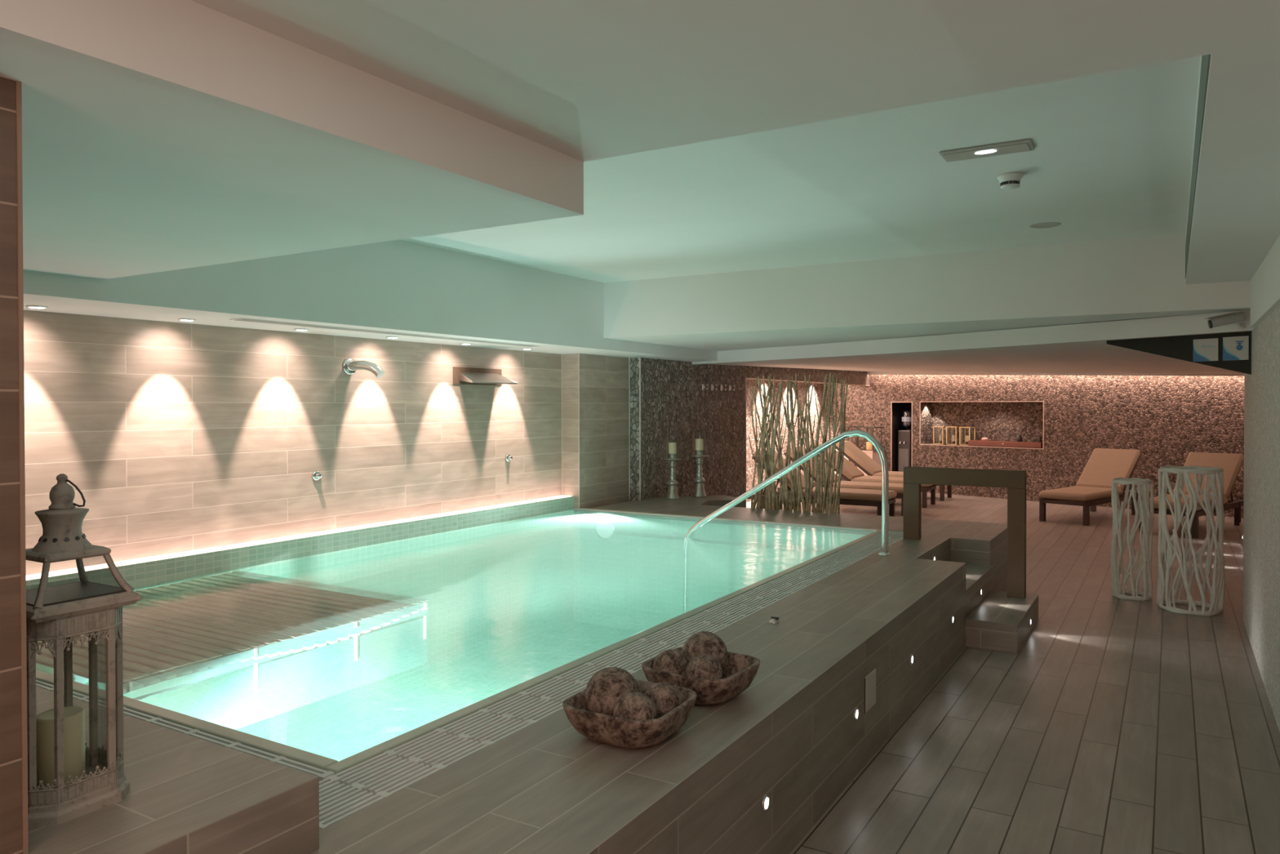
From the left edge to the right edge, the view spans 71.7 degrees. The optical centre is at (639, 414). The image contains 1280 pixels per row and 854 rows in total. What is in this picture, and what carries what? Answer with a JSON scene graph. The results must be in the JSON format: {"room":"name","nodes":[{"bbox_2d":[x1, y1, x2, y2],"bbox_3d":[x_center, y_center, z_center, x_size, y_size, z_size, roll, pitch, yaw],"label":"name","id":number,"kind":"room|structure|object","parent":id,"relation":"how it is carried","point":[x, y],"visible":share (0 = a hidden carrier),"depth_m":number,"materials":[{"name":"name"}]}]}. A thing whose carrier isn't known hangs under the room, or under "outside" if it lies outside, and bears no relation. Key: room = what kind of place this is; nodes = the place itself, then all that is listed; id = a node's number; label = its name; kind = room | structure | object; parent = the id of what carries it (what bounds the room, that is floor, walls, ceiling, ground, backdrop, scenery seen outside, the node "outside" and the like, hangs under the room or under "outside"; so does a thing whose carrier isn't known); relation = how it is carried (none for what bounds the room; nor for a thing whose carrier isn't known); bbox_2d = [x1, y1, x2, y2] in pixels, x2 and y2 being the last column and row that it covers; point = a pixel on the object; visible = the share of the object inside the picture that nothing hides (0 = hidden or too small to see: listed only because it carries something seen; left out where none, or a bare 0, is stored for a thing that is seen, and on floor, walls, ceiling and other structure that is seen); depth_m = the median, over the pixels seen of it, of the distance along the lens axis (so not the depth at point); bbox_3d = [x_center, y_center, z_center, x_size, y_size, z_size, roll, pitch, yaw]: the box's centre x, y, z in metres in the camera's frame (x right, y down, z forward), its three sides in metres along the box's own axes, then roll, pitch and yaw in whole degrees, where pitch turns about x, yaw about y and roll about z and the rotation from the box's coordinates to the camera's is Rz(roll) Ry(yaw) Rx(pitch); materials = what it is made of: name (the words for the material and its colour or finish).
{"room":"indoor spa pool","nodes":[
{"label":"indoor spa pool","id":0,"kind":"room"},
{"bbox_2d":[0,76,22,853],"bbox_3d":[-2.062,0.061,0.539,0.510,1.510,2.800,0,1,31],"label":"wall column","id":1,"kind":"structure","parent":0,"point":[11,708],"depth_m":1.59,"materials":[{"name":"brown tile"}]},
{"bbox_2d":[16,80,28,853],"bbox_3d":[-1.123,0.100,1.609,0.008,1.407,0.007,0,1,31],"label":"trim","id":2,"kind":"structure","parent":1,"relation":"attached to","point":[19,87],"depth_m":1.61,"materials":[{"name":"wood"}]},
{"bbox_2d":[27,685,319,853],"bbox_3d":[-3.012,0.887,1.413,3.390,0.160,3.305,0,1,31],"label":"ledge","id":3,"kind":"structure","parent":0,"point":[187,794],"depth_m":1.87,"materials":[{"name":"tile"}]},
{"bbox_2d":[25,473,142,828],"bbox_3d":[-1.192,0.462,1.831,0.216,0.679,0.216,0,1,31],"label":"candle lantern","id":4,"kind":"object","parent":3,"relation":"on","point":[91,604],"visible":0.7,"depth_m":1.80,"materials":[{"name":"beige metal"}]},
{"bbox_2d":[35,706,85,790],"bbox_3d":[-1.195,0.688,1.828,0.086,0.158,0.086,0,1,31],"label":"pillar candle","id":5,"kind":"object","parent":4,"relation":"on","point":[73,716],"visible":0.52,"depth_m":1.80,"materials":[{"name":"beige wax"}]},
{"bbox_2d":[0,0,583,279],"bbox_3d":[-2.433,-0.933,1.598,2.715,0.665,4.255,0,1,31],"label":"ceiling","id":6,"kind":"structure","parent":0,"point":[158,135],"depth_m":2.12,"materials":[{"name":"white paint"}]},
{"bbox_2d":[23,310,629,575],"bbox_3d":[-2.756,0.255,5.030,0.300,1.585,9.785,0,1,31],"label":"wall","id":7,"kind":"structure","parent":0,"point":[174,437],"depth_m":5.80,"materials":[{"name":"beige tile"}]},
{"bbox_2d":[26,496,573,590],"bbox_3d":[-2.094,0.910,5.979,0.014,0.212,5.680,0,1,31],"label":"pool ledge","id":8,"kind":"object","parent":7,"relation":"attached to","point":[139,574],"depth_m":5.84,"materials":[{"name":"tile"}]},
{"bbox_2d":[311,471,321,479],"bbox_3d":[-2.191,0.416,6.026,0.046,0.066,0.066,0,1,31],"label":"button","id":9,"kind":"object","parent":7,"relation":"in","point":[316,475],"visible":1,"depth_m":6.01,"materials":[{"name":"metal"}]},
{"bbox_2d":[342,357,384,377],"bbox_3d":[-1.941,-0.330,6.269,0.289,0.145,0.112,0,1,5],"label":"spout","id":10,"kind":"object","parent":7,"relation":"attached to","point":[350,366],"visible":1,"depth_m":6.24,"materials":[{"name":"metal"}]},
{"bbox_2d":[453,366,518,385],"bbox_3d":[-1.278,-0.319,7.388,0.199,0.143,0.600,0,1,31],"label":"blade","id":11,"kind":"object","parent":7,"relation":"attached to","point":[461,375],"visible":1,"depth_m":7.34,"materials":[{"name":"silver metal"}]},
{"bbox_2d":[505,453,512,461],"bbox_3d":[-1.143,0.381,7.770,0.046,0.066,0.066,0,1,31],"label":"button","id":12,"kind":"object","parent":7,"relation":"in","point":[508,457],"visible":1,"depth_m":7.76,"materials":[{"name":"metal"}]},
{"bbox_2d":[561,353,640,508],"bbox_3d":[-0.371,0.151,8.775,0.204,1.465,0.954,0,1,39],"label":"trim","id":13,"kind":"structure","parent":7,"relation":"attached to","point":[579,353],"depth_m":9.07,"materials":[{"name":"metal"}]},
{"bbox_3d":[-2.154,0.926,6.015,0.125,0.180,5.680,0,1,31],"label":"trim ledge","id":14,"kind":"object","parent":7,"relation":"attached to","visible":0},
{"bbox_2d":[26,495,571,580],"bbox_3d":[-2.141,0.817,6.024,0.107,0.037,5.610,0,1,31],"label":"led strip","id":15,"kind":"object","parent":14,"relation":"on","point":[334,531],"visible":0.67,"depth_m":5.74,"materials":[{"name":"plastic"}]},
{"bbox_2d":[22,239,761,365],"bbox_3d":[-1.960,-0.930,5.831,0.830,0.765,12.000,0,1,31],"label":"ceiling","id":16,"kind":"structure","parent":0,"point":[395,286],"depth_m":5.61,"materials":[{"name":"white paint"}]},
{"bbox_2d":[25,305,48,308],"bbox_3d":[-2.950,-0.525,4.334,0.092,0.008,0.092,0,1,31],"label":"recessed light","id":17,"kind":"object","parent":16,"relation":"in","point":[28,306],"visible":1,"depth_m":4.31,"materials":[{"name":"white plastic"}]},
{"bbox_2d":[177,318,195,320],"bbox_3d":[-2.554,-0.533,4.993,0.092,0.008,0.092,0,1,31],"label":"recessed light","id":18,"kind":"object","parent":16,"relation":"in","point":[180,319],"visible":1,"depth_m":4.96,"materials":[{"name":"white plastic"}]},
{"bbox_2d":[293,328,309,330],"bbox_3d":[-2.158,-0.541,5.653,0.092,0.008,0.092,0,1,31],"label":"recessed light","id":19,"kind":"object","parent":16,"relation":"in","point":[296,329],"visible":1,"depth_m":5.62,"materials":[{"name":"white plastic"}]},
{"bbox_2d":[229,317,540,346],"bbox_3d":[-1.560,-0.547,6.120,0.110,0.007,2.720,0,1,31],"label":"ceiling vent","id":20,"kind":"object","parent":16,"relation":"in","point":[242,318],"visible":1,"depth_m":5.76,"materials":[{"name":"white plastic"}]},
{"bbox_2d":[309,494,1007,853],"bbox_3d":[-0.884,1.192,4.452,3.913,0.520,10.700,0,1,31],"label":"pool deck","id":21,"kind":"structure","parent":0,"point":[793,736],"depth_m":2.84,"materials":[{"name":"brown wood"}]},
{"bbox_2d":[35,680,334,781],"bbox_3d":[-2.075,0.969,2.994,2.802,0.034,0.228,0,1,31],"label":"overflow grating","id":22,"kind":"object","parent":21,"relation":"in","point":[322,774],"visible":0.06,"depth_m":2.60,"materials":[{"name":"grey plastic"}]},
{"bbox_2d":[35,528,881,774],"bbox_3d":[-0.707,1.031,5.414,2.951,0.220,5.325,0,1,31],"label":"trim","id":23,"kind":"structure","parent":21,"relation":"attached to","point":[291,753],"depth_m":2.83,"materials":[{"name":"stone"}]},
{"bbox_2d":[319,530,903,827],"bbox_3d":[0.605,0.950,4.508,0.228,0.034,5.602,0,1,31],"label":"overflow grating","id":24,"kind":"object","parent":21,"relation":"in","point":[348,791],"visible":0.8,"depth_m":2.85,"materials":[{"name":"grey plastic"}]},
{"bbox_2d":[562,679,697,748],"bbox_3d":[-0.028,0.896,2.634,0.333,0.110,0.333,0,1,29],"label":"clay bowl","id":25,"kind":"object","parent":21,"relation":"on","point":[618,731],"visible":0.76,"depth_m":2.51,"materials":[{"name":"ceramic"}]},
{"bbox_2d":[584,666,639,715],"bbox_3d":[-0.083,0.844,2.660,0.165,0.166,0.165,0,1,-35],"label":"decorative ball","id":26,"kind":"object","parent":25,"relation":"in","point":[606,686],"visible":0.68,"depth_m":2.60,"materials":[{"name":"stone"}]},
{"bbox_2d":[613,692,656,719],"bbox_3d":[-0.015,0.859,2.533,0.124,0.124,0.124,-1,1,-37],"label":"decorative ball","id":27,"kind":"object","parent":25,"relation":"in","point":[632,705],"visible":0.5,"depth_m":2.50,"materials":[{"name":"stone"}]},
{"bbox_2d":[644,681,681,718],"bbox_3d":[0.067,0.863,2.657,0.115,0.116,0.115,0,1,-33],"label":"decorative ball","id":28,"kind":"object","parent":25,"relation":"in","point":[664,696],"visible":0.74,"depth_m":2.62,"materials":[{"name":"stone"}]},
{"bbox_2d":[663,432,681,499],"bbox_3d":[0.340,0.536,9.238,0.184,0.684,0.184,0,1,31],"label":"candle holder","id":29,"kind":"object","parent":21,"relation":"on","point":[672,494],"visible":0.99,"depth_m":9.21,"materials":[{"name":"silver metal"}]},
{"bbox_2d":[668,442,676,453],"bbox_3d":[0.340,0.345,9.236,0.084,0.121,0.084,0,1,31],"label":"pillar candle","id":30,"kind":"object","parent":29,"relation":"on","point":[672,446],"visible":1,"depth_m":9.20,"materials":[{"name":"beige wax"}]},
{"bbox_2d":[690,429,708,497],"bbox_3d":[0.633,0.516,9.435,0.194,0.720,0.194,0,1,31],"label":"candle holder","id":31,"kind":"object","parent":21,"relation":"on","point":[699,491],"visible":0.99,"depth_m":9.40,"materials":[{"name":"silver metal"}]},
{"bbox_2d":[695,438,703,449],"bbox_3d":[0.633,0.314,9.433,0.088,0.127,0.088,0,1,31],"label":"pillar candle","id":32,"kind":"object","parent":31,"relation":"on","point":[699,442],"visible":1,"depth_m":9.39,"materials":[{"name":"beige wax"}]},
{"bbox_2d":[641,646,759,705],"bbox_3d":[0.208,0.892,2.998,0.333,0.110,0.333,0,1,34],"label":"clay bowl","id":33,"kind":"object","parent":21,"relation":"on","point":[740,671],"visible":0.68,"depth_m":2.88,"materials":[{"name":"ceramic"}]},
{"bbox_2d":[653,648,687,675],"bbox_3d":[0.103,0.855,2.992,0.120,0.120,0.119,-1,1,-35],"label":"decorative ball","id":34,"kind":"object","parent":33,"relation":"in","point":[669,660],"visible":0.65,"depth_m":2.95,"materials":[{"name":"stone"}]},
{"bbox_2d":[685,654,722,679],"bbox_3d":[0.211,0.856,2.925,0.123,0.123,0.122,0,1,-22],"label":"decorative ball","id":35,"kind":"object","parent":33,"relation":"in","point":[701,666],"visible":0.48,"depth_m":2.89,"materials":[{"name":"stone"}]},
{"bbox_2d":[681,631,728,670],"bbox_3d":[0.224,0.833,3.069,0.160,0.160,0.160,0,1,-28],"label":"decorative ball","id":36,"kind":"object","parent":33,"relation":"in","point":[703,642],"visible":0.62,"depth_m":3.02,"materials":[{"name":"stone"}]},
{"bbox_2d":[573,507,879,531],"bbox_3d":[0.625,1.005,7.685,2.898,0.220,0.060,0,1,31],"label":"coping","id":37,"kind":"object","parent":21,"relation":"attached to","point":[582,508],"visible":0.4,"depth_m":7.54,"materials":[{"name":"tile"}]},
{"bbox_2d":[761,794,769,812],"bbox_3d":[0.394,1.217,2.775,0.006,0.052,0.052,0,1,31],"label":"recessed light","id":38,"kind":"object","parent":21,"relation":"in","point":[765,803],"visible":1,"depth_m":2.77,"materials":[{"name":"metal"}]},
{"bbox_2d":[768,616,778,623],"bbox_3d":[0.603,0.923,3.987,0.044,0.025,0.044,0,1,31],"label":"deck fitting","id":39,"kind":"object","parent":21,"relation":"on","point":[774,620],"visible":1,"depth_m":3.98,"materials":[{"name":"metal"}]},
{"bbox_2d":[685,429,892,555],"bbox_3d":[0.977,0.914,6.206,1.583,1.634,0.090,0,1,33],"label":"pool handrail","id":40,"kind":"object","parent":21,"relation":"on","point":[868,436],"visible":0.86,"depth_m":5.96,"materials":[{"name":"metal"}]},
{"bbox_2d":[748,372,848,513],"bbox_3d":[1.444,0.256,8.164,0.964,1.275,0.109,0,1,31],"label":"screen","id":41,"kind":"object","parent":21,"relation":"on","point":[767,458],"visible":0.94,"depth_m":8.16,"materials":[{"name":"wood"}]},
{"bbox_2d":[853,706,858,720],"bbox_3d":[0.873,1.208,3.572,0.006,0.052,0.052,0,1,31],"label":"recessed light","id":42,"kind":"object","parent":21,"relation":"in","point":[855,712],"visible":1,"depth_m":3.56,"materials":[{"name":"metal"}]},
{"bbox_2d":[864,668,875,713],"bbox_3d":[0.971,1.164,3.736,0.006,0.148,0.152,0,1,31],"label":"switch cover plate","id":43,"kind":"object","parent":21,"relation":"attached to","point":[870,679],"visible":1,"depth_m":3.72,"materials":[{"name":"grey metal"}]},
{"bbox_2d":[910,653,913,665],"bbox_3d":[1.331,1.199,4.335,0.006,0.052,0.052,0,1,31],"label":"recessed light","id":44,"kind":"object","parent":21,"relation":"in","point":[912,655],"visible":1,"depth_m":4.33,"materials":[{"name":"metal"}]},
{"bbox_2d":[191,0,1279,161],"bbox_3d":[-0.216,-1.001,0.267,2.455,0.503,4.255,0,1,31],"label":"ceiling","id":45,"kind":"structure","parent":0,"point":[581,80],"depth_m":1.85,"materials":[{"name":"white paint"}]},
{"bbox_2d":[629,357,869,501],"bbox_3d":[1.692,0.182,12.799,0.930,2.350,8.115,0,1,31],"label":"wall","id":46,"kind":"structure","parent":0,"point":[673,401],"depth_m":10.09,"materials":[{"name":"tile"}]},
{"bbox_2d":[702,383,708,390],"bbox_3d":[0.760,-0.319,10.270,0.071,0.083,0.060,0,1,31],"label":"robe hook","id":47,"kind":"object","parent":46,"relation":"attached to","point":[703,384],"visible":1,"depth_m":10.26,"materials":[{"name":"metal"}]},
{"bbox_2d":[711,383,717,391],"bbox_3d":[0.884,-0.322,10.476,0.071,0.083,0.060,0,1,31],"label":"robe hook","id":48,"kind":"object","parent":46,"relation":"attached to","point":[715,384],"visible":1,"depth_m":10.47,"materials":[{"name":"metal"}]},
{"bbox_2d":[720,384,726,391],"bbox_3d":[1.013,-0.324,10.691,0.071,0.083,0.060,0,1,31],"label":"robe hook","id":49,"kind":"object","parent":46,"relation":"attached to","point":[722,386],"visible":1,"depth_m":10.68,"materials":[{"name":"metal"}]},
{"bbox_2d":[728,384,734,391],"bbox_3d":[1.136,-0.327,10.896,0.071,0.083,0.060,0,1,31],"label":"robe hook","id":50,"kind":"object","parent":46,"relation":"attached to","point":[733,385],"visible":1,"depth_m":10.88,"materials":[{"name":"metal"}]},
{"bbox_2d":[745,377,870,507],"bbox_3d":[2.675,0.196,13.749,0.240,2.300,5.535,0,1,31],"label":"trim opening","id":51,"kind":"structure","parent":46,"relation":"attached to","point":[745,377],"depth_m":11.32,"materials":[{"name":"wood"}]},
{"bbox_2d":[746,378,825,502],"bbox_3d":[2.056,0.164,14.456,0.150,2.350,6.300,0,1,31],"label":"wall","id":52,"kind":"structure","parent":0,"point":[819,388],"depth_m":14.68,"materials":[{"name":"paint"}]},
{"bbox_2d":[400,56,1199,283],"bbox_3d":[0.451,-1.212,4.821,4.340,0.183,4.245,0,1,31],"label":"ceiling","id":53,"kind":"structure","parent":0,"point":[1111,158],"depth_m":4.39,"materials":[{"name":"white paint"}]},
{"bbox_2d":[938,138,1035,161],"bbox_3d":[1.450,-1.101,3.709,0.356,0.016,0.150,0,1,31],"label":"recessed light","id":54,"kind":"object","parent":53,"relation":"in","point":[1022,145],"visible":1,"depth_m":3.68,"materials":[{"name":"metal"}]},
{"bbox_2d":[996,171,1022,190],"bbox_3d":[1.721,-1.083,4.121,0.112,0.063,0.112,0,1,31],"label":"smoke detector","id":55,"kind":"object","parent":53,"relation":"attached to","point":[1007,180],"visible":1,"depth_m":4.09,"materials":[{"name":"white plastic"}]},
{"bbox_2d":[1029,222,1061,228],"bbox_3d":[2.411,-1.125,5.270,0.172,0.004,0.172,0,1,31],"label":"ceiling speaker","id":56,"kind":"object","parent":53,"relation":"attached to","point":[1045,224],"visible":1,"depth_m":5.26},
{"bbox_2d":[891,402,911,471],"bbox_3d":[4.796,0.555,15.679,0.600,1.536,0.400,-1,1,-41],"label":"niche","id":57,"kind":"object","parent":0,"point":[897,408],"depth_m":15.74,"materials":[{"name":"black plastic"}]},
{"bbox_2d":[604,233,1250,351],"bbox_3d":[2.308,-1.003,7.578,5.650,0.665,2.530,0,1,31],"label":"ceiling beam","id":58,"kind":"structure","parent":0,"point":[1139,277],"depth_m":6.42,"materials":[{"name":"white paint"}]},
{"bbox_2d":[692,309,1254,364],"bbox_3d":[2.244,-0.867,7.823,0.168,0.643,5.718,0,1,-35],"label":"ceiling beam","id":59,"kind":"structure","parent":0,"point":[1192,324],"depth_m":6.97,"materials":[{"name":"white paint"}]},
{"bbox_2d":[1204,311,1245,329],"bbox_3d":[3.656,-0.583,5.527,0.223,0.111,0.089,0,1,17],"label":"security camera","id":60,"kind":"object","parent":59,"relation":"attached to","point":[1235,317],"visible":1,"depth_m":5.50,"materials":[{"name":"white plastic"}]},
{"bbox_2d":[708,330,1250,376],"bbox_3d":[4.201,-0.732,10.345,8.050,0.573,10.277,0,1,31],"label":"ceiling","id":61,"kind":"structure","parent":0,"point":[1096,357],"depth_m":10.01,"materials":[{"name":"white paint"}]},
{"bbox_2d":[1106,331,1251,374],"bbox_3d":[3.632,-0.388,5.981,0.020,0.284,0.980,0,1,-32],"label":"sign panel","id":62,"kind":"object","parent":61,"relation":"hanging from","point":[1180,347],"visible":0.64,"depth_m":5.94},
{"bbox_2d":[1192,337,1218,361],"bbox_3d":[3.715,-0.424,5.819,0.007,0.146,0.153,0,1,-31],"label":"wall sign","id":63,"kind":"object","parent":62,"relation":"attached to","point":[1204,349],"visible":1,"depth_m":5.82,"materials":[{"name":"plastic"}]},
{"bbox_2d":[1222,335,1248,360],"bbox_3d":[3.809,-0.423,5.665,0.006,0.150,0.149,0,1,-31],"label":"wall sign","id":64,"kind":"object","parent":62,"relation":"attached to","point":[1234,348],"visible":1,"depth_m":5.66,"materials":[{"name":"plastic"}]},
{"bbox_2d":[965,563,993,617],"bbox_3d":[2.149,1.174,6.002,0.300,0.175,1.020,0,1,31],"label":"step","id":65,"kind":"structure","parent":0,"point":[978,576],"depth_m":5.97,"materials":[{"name":"brown wood"}]},
{"bbox_2d":[965,590,1038,653],"bbox_3d":[2.398,1.347,5.834,0.300,0.172,0.985,0,1,31],"label":"step","id":66,"kind":"structure","parent":0,"point":[1001,622],"depth_m":5.49,"materials":[{"name":"brown wood"}]},
{"bbox_2d":[902,466,1026,598],"bbox_3d":[2.291,0.820,6.286,0.824,0.873,0.066,0,1,31],"label":"rail","id":67,"kind":"object","parent":66,"relation":"on","point":[1015,481],"visible":1,"depth_m":6.14,"materials":[{"name":"wood"}]},
{"bbox_2d":[746,492,1279,853],"bbox_3d":[1.855,1.463,7.768,9.600,0.100,19.200,0,1,31],"label":"floor","id":68,"kind":"structure","parent":0,"point":[1117,726],"depth_m":4.04,"materials":[{"name":"brown wood"}]},
{"bbox_2d":[746,449,897,516],"bbox_3d":[2.365,0.928,11.655,1.870,0.882,0.600,0,1,31],"label":"sun lounger","id":69,"kind":"object","parent":68,"relation":"on","point":[849,496],"visible":0.35,"depth_m":11.26,"materials":[{"name":"fabric"}]},
{"bbox_2d":[753,449,814,488],"bbox_3d":[1.938,0.749,11.909,0.656,0.529,0.600,0,1,31],"label":"cushion","id":70,"kind":"object","parent":69,"relation":"on","point":[776,468],"depth_m":11.80,"materials":[{"name":"beige fabric"}]},
{"bbox_2d":[777,445,903,515],"bbox_3d":[2.940,0.917,12.592,1.870,0.882,0.600,0,1,31],"label":"sun lounger","id":71,"kind":"object","parent":68,"relation":"on","point":[898,487],"visible":0.14,"depth_m":12.31,"materials":[{"name":"beige fabric"}]},
{"bbox_2d":[785,445,841,484],"bbox_3d":[2.514,0.738,12.846,0.656,0.529,0.600,0,1,31],"label":"cushion","id":72,"kind":"object","parent":71,"relation":"on","point":[791,450],"depth_m":12.71,"materials":[{"name":"beige fabric"}]},
{"bbox_2d":[834,448,857,475],"bbox_3d":[3.740,0.974,16.101,0.320,0.690,0.340,-1,1,-41],"label":"pedestal","id":73,"kind":"object","parent":68,"relation":"on","point":[836,449],"visible":0.02,"depth_m":16.00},
{"bbox_2d":[831,426,860,447],"bbox_3d":[3.740,0.422,16.095,0.300,0.414,0.400,-1,1,-41],"label":"lantern","id":74,"kind":"object","parent":73,"relation":"on","point":[848,427],"visible":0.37,"depth_m":16.06,"materials":[{"name":"black metal"}]},
{"bbox_2d":[857,450,880,475],"bbox_3d":[4.076,0.978,15.718,0.320,0.690,0.340,-1,1,-41],"label":"pedestal","id":75,"kind":"object","parent":68,"relation":"on","point":[873,455],"visible":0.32,"depth_m":15.57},
{"bbox_2d":[855,426,884,450],"bbox_3d":[4.076,0.426,15.711,0.300,0.414,0.400,-1,1,-41],"label":"lantern","id":76,"kind":"object","parent":75,"relation":"on","point":[866,427],"visible":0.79,"depth_m":15.68,"materials":[{"name":"black metal"}]},
{"bbox_2d":[866,441,871,449],"bbox_3d":[4.076,0.548,15.713,0.119,0.145,0.120,-1,1,-41],"label":"pillar candle","id":77,"kind":"object","parent":76,"relation":"on","point":[868,445],"visible":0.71,"depth_m":15.66,"materials":[{"name":"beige wax"}]},
{"bbox_2d":[813,444,936,507],"bbox_3d":[3.516,0.907,13.529,1.870,0.882,0.600,0,1,31],"label":"sun lounger","id":78,"kind":"object","parent":68,"relation":"on","point":[850,472],"visible":0.38,"depth_m":13.39,"materials":[{"name":"beige fabric"}]},
{"bbox_2d":[814,444,864,479],"bbox_3d":[3.089,0.727,13.784,0.656,0.529,0.600,0,1,31],"label":"cushion","id":79,"kind":"object","parent":78,"relation":"on","point":[850,472],"depth_m":13.59,"materials":[{"name":"beige fabric"}]},
{"bbox_2d":[835,440,951,501],"bbox_3d":[4.091,0.896,14.467,1.870,0.882,0.600,0,1,31],"label":"sun lounger","id":80,"kind":"object","parent":68,"relation":"on","point":[854,454],"visible":0.28,"depth_m":14.48,"materials":[{"name":"beige fabric"}]},
{"bbox_2d":[835,440,881,475],"bbox_3d":[3.665,0.717,14.721,0.656,0.529,0.600,0,1,31],"label":"cushion","id":81,"kind":"object","parent":80,"relation":"on","point":[854,454],"depth_m":14.54,"materials":[{"name":"beige fabric"}]},
{"bbox_2d":[897,409,911,471],"bbox_3d":[4.718,0.623,15.651,0.317,1.400,0.260,-1,1,-41],"label":"water dispenser","id":82,"kind":"object","parent":68,"relation":"on","point":[904,436],"visible":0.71,"depth_m":15.58,"materials":[{"name":"black plastic"}]},
{"bbox_2d":[902,409,911,430],"bbox_3d":[4.739,0.098,15.664,0.212,0.350,0.212,0,1,31],"label":"bottle","id":83,"kind":"object","parent":82,"relation":"on","point":[904,419],"depth_m":15.67,"materials":[{"name":"glass"}]},
{"bbox_2d":[1039,448,1140,525],"bbox_3d":[6.006,0.924,11.745,1.870,0.882,0.600,-1,1,-41],"label":"sun lounger","id":84,"kind":"object","parent":68,"relation":"on","point":[1093,488],"visible":0.87,"depth_m":11.84,"materials":[{"name":"beige fabric"}]},
{"bbox_2d":[1075,448,1140,490],"bbox_3d":[6.380,0.743,12.071,0.656,0.529,0.600,-1,1,-41],"label":"cushion","id":85,"kind":"object","parent":84,"relation":"on","point":[1104,465],"depth_m":12.03,"materials":[{"name":"beige fabric"}]},
{"bbox_2d":[1111,477,1153,600],"bbox_3d":[3.834,0.964,6.902,0.291,0.928,0.292,0,1,31],"label":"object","id":86,"kind":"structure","parent":68,"relation":"on","point":[1141,508],"depth_m":6.83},
{"bbox_2d":[1156,465,1225,615],"bbox_3d":[4.028,0.908,6.482,0.424,1.049,0.426,0,1,31],"label":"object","id":87,"kind":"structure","parent":68,"relation":"on","point":[1166,558],"depth_m":6.41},
{"bbox_2d":[1138,452,1243,538],"bbox_3d":[6.702,0.934,10.709,1.870,0.882,0.600,-1,1,-41],"label":"sun lounger","id":88,"kind":"object","parent":68,"relation":"on","point":[1231,464],"visible":0.36,"depth_m":10.90,"materials":[{"name":"beige fabric"}]},
{"bbox_2d":[1173,452,1243,498],"bbox_3d":[7.076,0.754,11.035,0.656,0.529,0.600,-1,1,-41],"label":"cushion","id":89,"kind":"object","parent":88,"relation":"on","point":[1231,464],"depth_m":11.00,"materials":[{"name":"beige fabric"}]},
{"bbox_2d":[825,374,1244,518],"bbox_3d":[6.288,0.142,13.804,0.380,2.400,8.800,-1,1,-41],"label":"wall","id":90,"kind":"structure","parent":0,"point":[1167,419],"depth_m":13.46,"materials":[{"name":"stone"}]},
{"bbox_2d":[933,426,946,444],"bbox_3d":[5.143,0.353,15.130,0.194,0.305,0.194,-1,1,-41],"label":"lantern","id":91,"kind":"object","parent":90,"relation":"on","point":[935,428],"visible":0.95,"depth_m":15.13,"materials":[{"name":"gold metal"}]},
{"bbox_2d":[946,426,962,444],"bbox_3d":[5.301,0.355,14.949,0.194,0.305,0.194,-1,1,-41],"label":"lantern","id":92,"kind":"object","parent":90,"relation":"on","point":[948,428],"visible":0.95,"depth_m":14.96,"materials":[{"name":"gold metal"}]},
{"bbox_2d":[890,400,1044,471],"bbox_3d":[5.324,0.558,14.633,0.030,1.552,2.694,-1,1,-41],"label":"niche","id":93,"kind":"object","parent":90,"relation":"attached to","point":[970,401],"visible":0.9,"depth_m":15.07,"materials":[{"name":"wood"}]},
{"bbox_2d":[959,426,975,444],"bbox_3d":[5.459,0.356,14.769,0.194,0.305,0.194,-1,1,-41],"label":"lantern","id":94,"kind":"object","parent":90,"relation":"on","point":[962,429],"visible":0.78,"depth_m":14.77,"materials":[{"name":"gold metal"}]},
{"bbox_2d":[968,440,1043,448],"bbox_3d":[5.862,0.472,14.193,0.213,0.085,1.200,-1,1,-41],"label":"shelf","id":95,"kind":"object","parent":90,"relation":"on","point":[971,442],"visible":0.97,"depth_m":14.10,"materials":[{"name":"red wood"}]},
{"bbox_2d":[1016,433,1022,441],"bbox_3d":[6.008,0.367,14.036,0.089,0.127,0.090,-1,1,-41],"label":"lidded jar","id":96,"kind":"object","parent":95,"relation":"on","point":[1019,438],"visible":1,"depth_m":14.00,"materials":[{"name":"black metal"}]},
{"bbox_2d":[1185,42,1279,284],"bbox_3d":[2.667,-1.040,3.493,0.830,0.503,4.245,0,1,31],"label":"ceiling strip","id":97,"kind":"object","parent":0,"point":[1236,220],"visible":0.8,"depth_m":2.83,"materials":[{"name":"white paint"}]},
{"bbox_2d":[1185,53,1210,278],"bbox_3d":[2.275,-0.900,3.651,0.004,0.185,4.080,0,1,31],"label":"trim","id":98,"kind":"structure","parent":97,"relation":"attached to","point":[1205,64],"depth_m":2.77,"materials":[{"name":"paint"}]},
{"bbox_2d":[1239,522,1243,544],"bbox_3d":[6.408,1.314,8.591,0.840,0.170,2.700,0,1,31],"label":"floor","id":99,"kind":"structure","parent":0,"point":[1241,524],"depth_m":9.72,"materials":[{"name":"brown wood"}]},
{"bbox_2d":[1243,235,1279,732],"bbox_3d":[1.949,0.101,1.980,0.495,2.750,9.400,0,1,31],"label":"wall","id":100,"kind":"structure","parent":0,"point":[1261,501],"depth_m":4.74,"materials":[{"name":"white paint"}]},
{"bbox_3d":[-0.731,1.461,5.430,2.898,1.060,5.210,0,1,31],"label":"floor","id":101,"kind":"structure","parent":0,"visible":0},
{"bbox_2d":[35,509,874,761],"bbox_3d":[-0.731,0.933,5.424,2.898,0.001,5.210,0,1,31],"label":"pool water","id":102,"kind":"object","parent":101,"relation":"in","point":[340,655],"visible":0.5,"depth_m":4.12,"materials":[{"name":"liquid"}]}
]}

